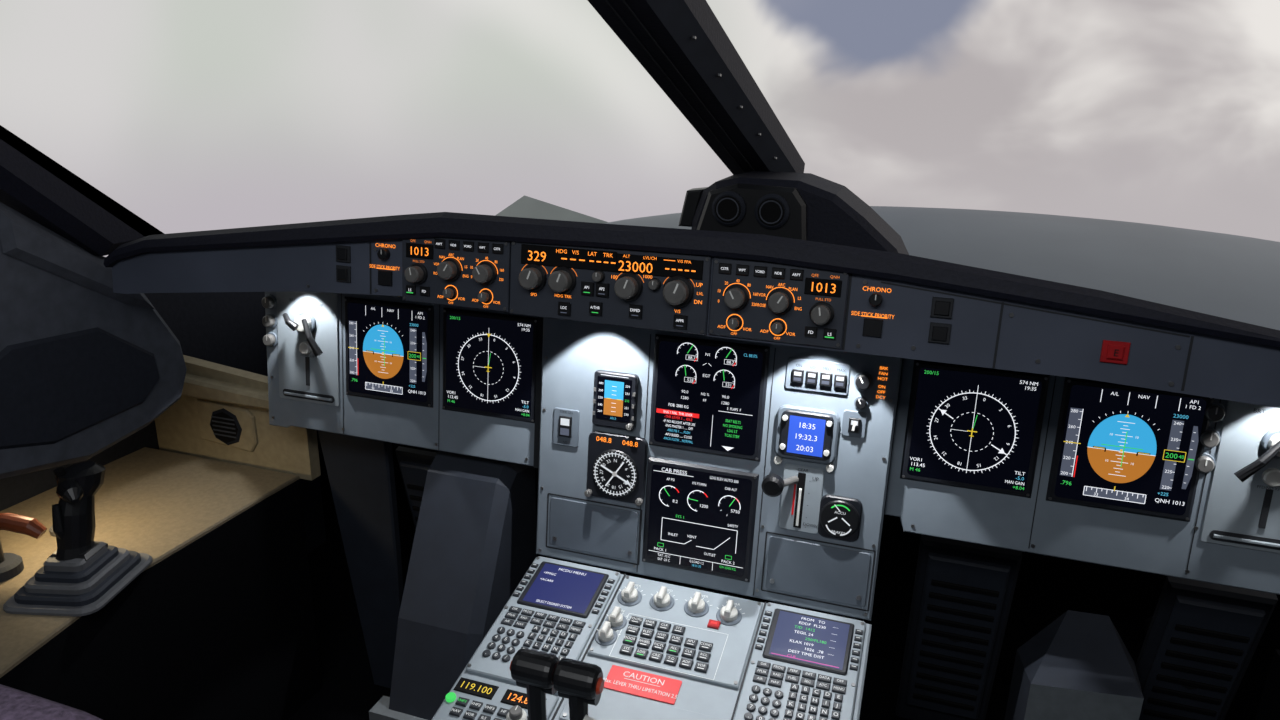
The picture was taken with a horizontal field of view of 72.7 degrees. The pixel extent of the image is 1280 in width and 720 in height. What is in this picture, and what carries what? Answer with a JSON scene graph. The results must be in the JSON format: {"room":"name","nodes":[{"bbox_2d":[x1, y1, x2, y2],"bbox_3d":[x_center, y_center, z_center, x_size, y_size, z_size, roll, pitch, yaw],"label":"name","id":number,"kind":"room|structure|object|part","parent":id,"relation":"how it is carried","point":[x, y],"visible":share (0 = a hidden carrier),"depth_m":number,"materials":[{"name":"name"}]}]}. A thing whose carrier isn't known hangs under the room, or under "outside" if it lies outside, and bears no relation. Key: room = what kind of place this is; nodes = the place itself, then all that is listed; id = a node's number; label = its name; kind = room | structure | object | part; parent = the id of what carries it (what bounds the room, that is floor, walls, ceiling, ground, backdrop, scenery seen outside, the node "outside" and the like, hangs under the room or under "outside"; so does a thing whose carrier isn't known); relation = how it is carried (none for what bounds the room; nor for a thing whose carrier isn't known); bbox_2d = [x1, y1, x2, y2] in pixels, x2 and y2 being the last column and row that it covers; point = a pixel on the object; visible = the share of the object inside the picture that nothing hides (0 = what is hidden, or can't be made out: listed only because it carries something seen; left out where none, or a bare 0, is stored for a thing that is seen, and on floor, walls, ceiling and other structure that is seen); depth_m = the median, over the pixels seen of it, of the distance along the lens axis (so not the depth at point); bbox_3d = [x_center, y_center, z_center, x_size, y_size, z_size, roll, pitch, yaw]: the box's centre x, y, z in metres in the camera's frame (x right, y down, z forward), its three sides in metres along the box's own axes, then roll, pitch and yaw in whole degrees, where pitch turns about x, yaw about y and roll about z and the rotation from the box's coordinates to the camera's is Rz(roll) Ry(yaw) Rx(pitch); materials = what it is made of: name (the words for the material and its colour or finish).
{"room":"control cabin","nodes":[
{"label":"control cabin","id":0,"kind":"room"},
{"bbox_2d":[0,125,163,255],"bbox_3d":[-0.975,-0.390,1.034,0.090,0.640,0.860,7,18,17],"label":"post","id":1,"kind":"object","parent":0,"point":[34,185],"visible":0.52,"depth_m":1.31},
{"bbox_2d":[0,202,186,478],"bbox_3d":[-1.155,0.144,0.712,0.085,0.470,1.902,7,18,17],"label":"panel","id":2,"kind":"object","parent":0,"point":[85,366],"visible":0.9,"depth_m":1.36,"materials":[{"name":"black plastic"}]},
{"bbox_2d":[0,292,325,552],"bbox_3d":[-1.382,0.490,1.274,0.060,0.880,2.780,7,18,17],"label":"wall","id":3,"kind":"structure","parent":0,"point":[223,328],"depth_m":2.08,"materials":[{"name":"black plastic"}]},
{"bbox_2d":[155,355,320,480],"bbox_3d":[-0.894,0.119,1.881,0.414,0.240,0.060,7,18,17],"label":"wall panel","id":4,"kind":"object","parent":3,"relation":"attached to","point":[293,450],"visible":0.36,"depth_m":1.86,"materials":[{"name":"beige plastic"}]},
{"bbox_2d":[196,399,257,451],"bbox_3d":[-0.895,0.144,1.881,0.150,0.103,0.014,7,18,17],"label":"air vent","id":5,"kind":"object","parent":4,"relation":"attached to","point":[224,424],"visible":1,"depth_m":1.88,"materials":[{"name":"beige plastic"}]},
{"bbox_2d":[395,446,436,528],"bbox_3d":[-0.400,0.374,1.967,0.149,0.459,0.282,7,18,17],"label":"rudder pedal","id":6,"kind":"object","parent":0,"point":[414,464],"depth_m":1.80,"materials":[{"name":"black plastic"}]},
{"bbox_2d":[288,541,1009,719],"bbox_3d":[-0.132,1.092,1.019,2.720,0.060,2.780,7,18,17],"label":"floor","id":7,"kind":"structure","parent":0,"point":[348,691],"depth_m":2.06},
{"bbox_2d":[0,684,101,719],"bbox_3d":[-0.609,0.630,1.135,0.470,0.730,0.535,7,18,17],"label":"seat","id":8,"kind":"object","parent":7,"relation":"on","point":[15,704],"visible":1,"depth_m":0.85,"materials":[{"name":"purple fabric"}]},
{"bbox_2d":[0,447,321,719],"bbox_3d":[-1.202,0.749,1.006,0.499,0.554,2.065,7,18,17],"label":"console","id":9,"kind":"object","parent":7,"relation":"on","point":[220,622],"depth_m":1.63},
{"bbox_2d":[0,513,46,581],"bbox_3d":[-1.051,0.301,1.419,0.166,0.110,0.070,7,18,17],"label":"steering tiller","id":10,"kind":"object","parent":9,"relation":"on","point":[11,564],"visible":1,"depth_m":1.41,"materials":[{"name":"brown plastic"}]},
{"bbox_3d":[-1.044,0.297,1.570,0.040,0.026,0.040,7,18,17],"label":"console selector knob","id":11,"kind":"part","parent":9,"relation":"part of","materials":[{"name":"white plastic"}]},
{"bbox_2d":[3,461,151,616],"bbox_3d":[-0.906,0.267,1.385,0.153,0.201,0.180,2,18,2],"label":"sidestick","id":12,"kind":"object","parent":9,"relation":"on","point":[84,574],"visible":1,"depth_m":1.37,"materials":[{"name":"black plastic"}]},
{"bbox_2d":[318,430,402,687],"bbox_3d":[-0.603,0.425,1.896,0.180,0.659,0.020,7,18,17],"label":"panel","id":13,"kind":"object","parent":7,"relation":"on","point":[360,471],"visible":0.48,"depth_m":1.86,"materials":[{"name":"black plastic"}]},
{"bbox_2d":[369,451,536,719],"bbox_3d":[-0.342,0.509,1.650,0.190,0.659,0.325,7,18,17],"label":"housing","id":14,"kind":"object","parent":7,"relation":"on","point":[474,543],"visible":0.62,"depth_m":1.56,"materials":[{"name":"grey plastic"}]},
{"bbox_2d":[431,558,871,719],"bbox_3d":[-0.080,0.772,1.058,0.576,0.526,1.044,7,18,17],"label":"pedestal","id":15,"kind":"object","parent":7,"relation":"on","point":[695,700],"visible":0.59,"depth_m":1.25,"materials":[{"name":"metal"}]},
{"bbox_2d":[432,673,558,719],"bbox_3d":[-0.205,0.487,1.235,0.156,0.047,0.091,7,18,17],"label":"panel","id":16,"kind":"object","parent":15,"relation":"on","point":[472,697],"visible":0.92,"depth_m":1.25,"materials":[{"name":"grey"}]},
{"bbox_2d":[466,556,620,694],"bbox_3d":[-0.147,0.413,1.391,0.156,0.059,0.260,7,18,17],"label":"flight management computer","id":17,"kind":"object","parent":15,"relation":"on","point":[557,606],"visible":0.88,"depth_m":1.39,"materials":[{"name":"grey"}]},
{"bbox_2d":[510,648,603,719],"bbox_3d":[-0.094,0.466,1.068,0.143,0.210,0.060,7,18,17],"label":"lever","id":18,"kind":"object","parent":15,"relation":"on","point":[540,673],"visible":1,"depth_m":1.04,"materials":[{"name":"black plastic"}]},
{"bbox_2d":[603,665,681,704],"bbox_3d":[0.002,0.474,1.272,0.114,0.010,0.043,7,18,17],"label":"placard","id":19,"kind":"object","parent":15,"relation":"on","point":[621,679],"visible":0.99,"depth_m":1.27,"materials":[{"name":"red plastic"}]},
{"bbox_2d":[587,575,762,689],"bbox_3d":[0.058,0.411,1.362,0.237,0.057,0.176,7,18,17],"label":"control panel","id":20,"kind":"object","parent":15,"relation":"on","point":[704,636],"visible":1,"depth_m":1.35,"materials":[{"name":"grey metal"}]},
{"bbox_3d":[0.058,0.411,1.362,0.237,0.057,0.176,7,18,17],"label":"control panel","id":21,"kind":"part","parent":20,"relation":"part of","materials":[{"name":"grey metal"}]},
{"bbox_2d":[262,291,1279,620],"bbox_3d":[0.109,0.130,1.411,1.744,0.496,0.092,7,18,17],"label":"panel","id":22,"kind":"object","parent":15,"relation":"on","point":[1231,537],"visible":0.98,"depth_m":1.36,"materials":[{"name":"metal"}]},
{"bbox_2d":[344,297,433,407],"bbox_3d":[-0.455,-0.014,1.571,0.184,0.183,0.025,7,18,17],"label":"display","id":23,"kind":"object","parent":22,"relation":"attached to","point":[389,346],"visible":1,"depth_m":1.57,"materials":[{"name":"black"}]},
{"bbox_2d":[443,308,537,422],"bbox_3d":[-0.262,0.009,1.510,0.184,0.183,0.025,7,18,17],"label":"display","id":24,"kind":"object","parent":22,"relation":"attached to","point":[490,359],"visible":1,"depth_m":1.51,"materials":[{"name":"black glass"}]},
{"bbox_2d":[553,407,579,446],"bbox_3d":[-0.125,0.114,1.463,0.046,0.064,0.012,7,18,17],"label":"switch","id":25,"kind":"object","parent":22,"relation":"attached to","point":[566,421],"visible":1,"depth_m":1.46,"materials":[{"name":"black plastic"}]},
{"bbox_2d":[592,370,638,430],"bbox_3d":[-0.042,0.067,1.419,0.074,0.092,0.027,7,18,17],"label":"indicator","id":26,"kind":"object","parent":22,"relation":"attached to","point":[615,396],"visible":1,"depth_m":1.42,"materials":[{"name":"black"}]},
{"bbox_2d":[584,431,647,505],"bbox_3d":[-0.040,0.179,1.442,0.102,0.113,0.028,7,18,17],"label":"indicator","id":27,"kind":"object","parent":22,"relation":"attached to","point":[617,463],"visible":1,"depth_m":1.44,"materials":[{"name":"black"}]},
{"bbox_2d":[642,457,758,581],"bbox_3d":[0.095,0.260,1.416,0.184,0.183,0.025,7,18,17],"label":"display","id":28,"kind":"object","parent":22,"relation":"attached to","point":[698,518],"depth_m":1.41,"materials":[{"name":"black glass"}]},
{"bbox_2d":[649,334,769,461],"bbox_3d":[0.106,0.060,1.374,0.184,0.183,0.025,7,18,17],"label":"display","id":29,"kind":"object","parent":22,"relation":"attached to","point":[709,396],"visible":1,"depth_m":1.37,"materials":[{"name":"black glass"}]},
{"bbox_2d":[761,464,823,533],"bbox_3d":[0.232,0.222,1.339,0.086,0.106,0.061,7,18,17],"label":"lever","id":30,"kind":"object","parent":22,"relation":"attached to","point":[800,488],"visible":1,"depth_m":1.35,"materials":[{"name":"white paint"}]},
{"bbox_2d":[774,405,839,471],"bbox_3d":[0.254,0.120,1.332,0.095,0.095,0.023,7,18,17],"label":"clock","id":31,"kind":"object","parent":22,"relation":"attached to","point":[808,434],"visible":1,"depth_m":1.33,"materials":[{"name":"blue glass"}]},
{"bbox_2d":[785,357,887,409],"bbox_3d":[0.292,0.037,1.304,0.149,0.068,0.017,7,18,17],"label":"panel","id":32,"kind":"object","parent":22,"relation":"attached to","point":[801,374],"visible":1,"depth_m":1.31,"materials":[{"name":"black plastic"}]},
{"bbox_2d":[818,494,861,541],"bbox_3d":[0.307,0.244,1.340,0.063,0.069,0.017,7,18,17],"label":"pressure gauge","id":33,"kind":"object","parent":22,"relation":"attached to","point":[839,516],"visible":1,"depth_m":1.33,"materials":[{"name":"black plastic"}]},
{"bbox_2d":[841,410,866,437],"bbox_3d":[0.321,0.098,1.306,0.035,0.040,0.015,7,18,17],"label":"switch","id":34,"kind":"object","parent":22,"relation":"attached to","point":[854,422],"visible":1,"depth_m":1.31,"materials":[{"name":"black plastic"}]},
{"bbox_2d":[900,360,1049,497],"bbox_3d":[0.487,0.101,1.275,0.184,0.183,0.025,7,18,17],"label":"display","id":35,"kind":"object","parent":22,"relation":"attached to","point":[970,427],"visible":1,"depth_m":1.27,"materials":[{"name":"black glass"}]},
{"bbox_2d":[1046,377,1213,521],"bbox_3d":[0.680,0.124,1.214,0.184,0.183,0.025,7,18,17],"label":"display","id":36,"kind":"object","parent":22,"relation":"attached to","point":[1118,447],"visible":1,"depth_m":1.21,"materials":[{"name":"black glass"}]},
{"bbox_2d":[733,602,865,719],"bbox_3d":[0.236,0.460,1.270,0.156,0.059,0.260,7,18,17],"label":"flight management computer","id":37,"kind":"object","parent":15,"relation":"on","point":[804,664],"visible":1,"depth_m":1.27,"materials":[{"name":"black plastic"}]},
{"bbox_2d":[895,534,1021,719],"bbox_3d":[0.595,0.496,1.653,0.161,0.459,0.282,7,18,17],"label":"rudder pedal","id":38,"kind":"object","parent":7,"relation":"on","point":[963,592],"visible":1,"depth_m":1.55,"materials":[{"name":"black plastic"}]},
{"bbox_2d":[1004,610,1143,719],"bbox_3d":[0.692,0.679,1.424,0.175,0.514,0.170,7,18,17],"label":"housing","id":39,"kind":"object","parent":7,"relation":"on","point":[1079,666],"visible":1,"depth_m":1.32,"materials":[{"name":"black plastic"}]},
{"bbox_2d":[1135,576,1277,719],"bbox_3d":[0.945,0.539,1.543,0.149,0.459,0.282,7,18,17],"label":"rudder pedal","id":40,"kind":"object","parent":7,"relation":"on","point":[1200,643],"visible":0.99,"depth_m":1.41,"materials":[{"name":"black plastic"}]},
{"bbox_2d":[103,212,1279,407],"bbox_3d":[0.162,-0.064,1.475,1.806,0.431,0.832,7,18,17],"label":"shield","id":41,"kind":"object","parent":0,"point":[899,305],"visible":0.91,"depth_m":0.99,"materials":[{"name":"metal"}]},
{"bbox_2d":[402,237,510,311],"bbox_3d":[-0.249,-0.116,1.152,0.160,0.093,0.031,7,18,17],"label":"control panel","id":42,"kind":"object","parent":41,"relation":"attached to","point":[459,272],"visible":1,"depth_m":1.15,"materials":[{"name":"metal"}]},
{"bbox_2d":[509,241,711,334],"bbox_3d":[-0.045,-0.091,1.087,0.266,0.097,0.032,7,18,17],"label":"control panel","id":43,"kind":"object","parent":41,"relation":"attached to","point":[664,291],"visible":1,"depth_m":1.09,"materials":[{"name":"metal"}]},
{"bbox_2d":[708,257,849,348],"bbox_3d":[0.160,-0.066,1.023,0.160,0.093,0.031,7,18,17],"label":"control panel","id":44,"kind":"object","parent":41,"relation":"attached to","point":[759,300],"visible":1,"depth_m":1.02,"materials":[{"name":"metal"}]},
{"bbox_2d":[679,171,908,254],"bbox_3d":[0.253,-0.227,1.410,0.370,0.134,0.168,7,18,17],"label":"housing","id":45,"kind":"object","parent":41,"relation":"on","point":[802,206],"visible":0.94,"depth_m":1.35,"materials":[{"name":"black plastic"}]},
{"bbox_2d":[588,0,804,174],"bbox_3d":[0.090,-0.392,1.223,0.107,0.394,0.790,9,19,23],"label":"post","id":46,"kind":"object","parent":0,"point":[682,45],"visible":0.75,"depth_m":1.17,"materials":[{"name":"metal"}]},
{"bbox_2d":[316,359,1279,719],"bbox_3d":[0.312,0.301,2.120,2.600,0.800,0.060,7,18,17],"label":"cockpit lower structure","id":47,"kind":"structure","parent":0,"point":[1047,587],"depth_m":1.96},
{"label":"outside","id":48,"kind":"structure","parent":0,"visible":0},
{"bbox_2d":[495,195,1279,329],"bbox_3d":[1.010,0.049,2.900,3.800,1.076,1.600,7,18,17],"label":"aircraft nose","id":49,"kind":"object","parent":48,"point":[1228,276],"visible":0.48,"depth_m":2.36,"materials":[{"name":"paint"}]},
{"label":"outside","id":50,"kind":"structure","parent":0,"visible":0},
{"bbox_2d":[0,0,1279,256],"bbox_3d":[0.276,-0.883,1.548,6.599,4.800,4.695,7,18,17],"label":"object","id":51,"kind":"object","parent":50,"point":[188,115],"depth_m":3.65,"materials":[{"name":"white"}]}
]}

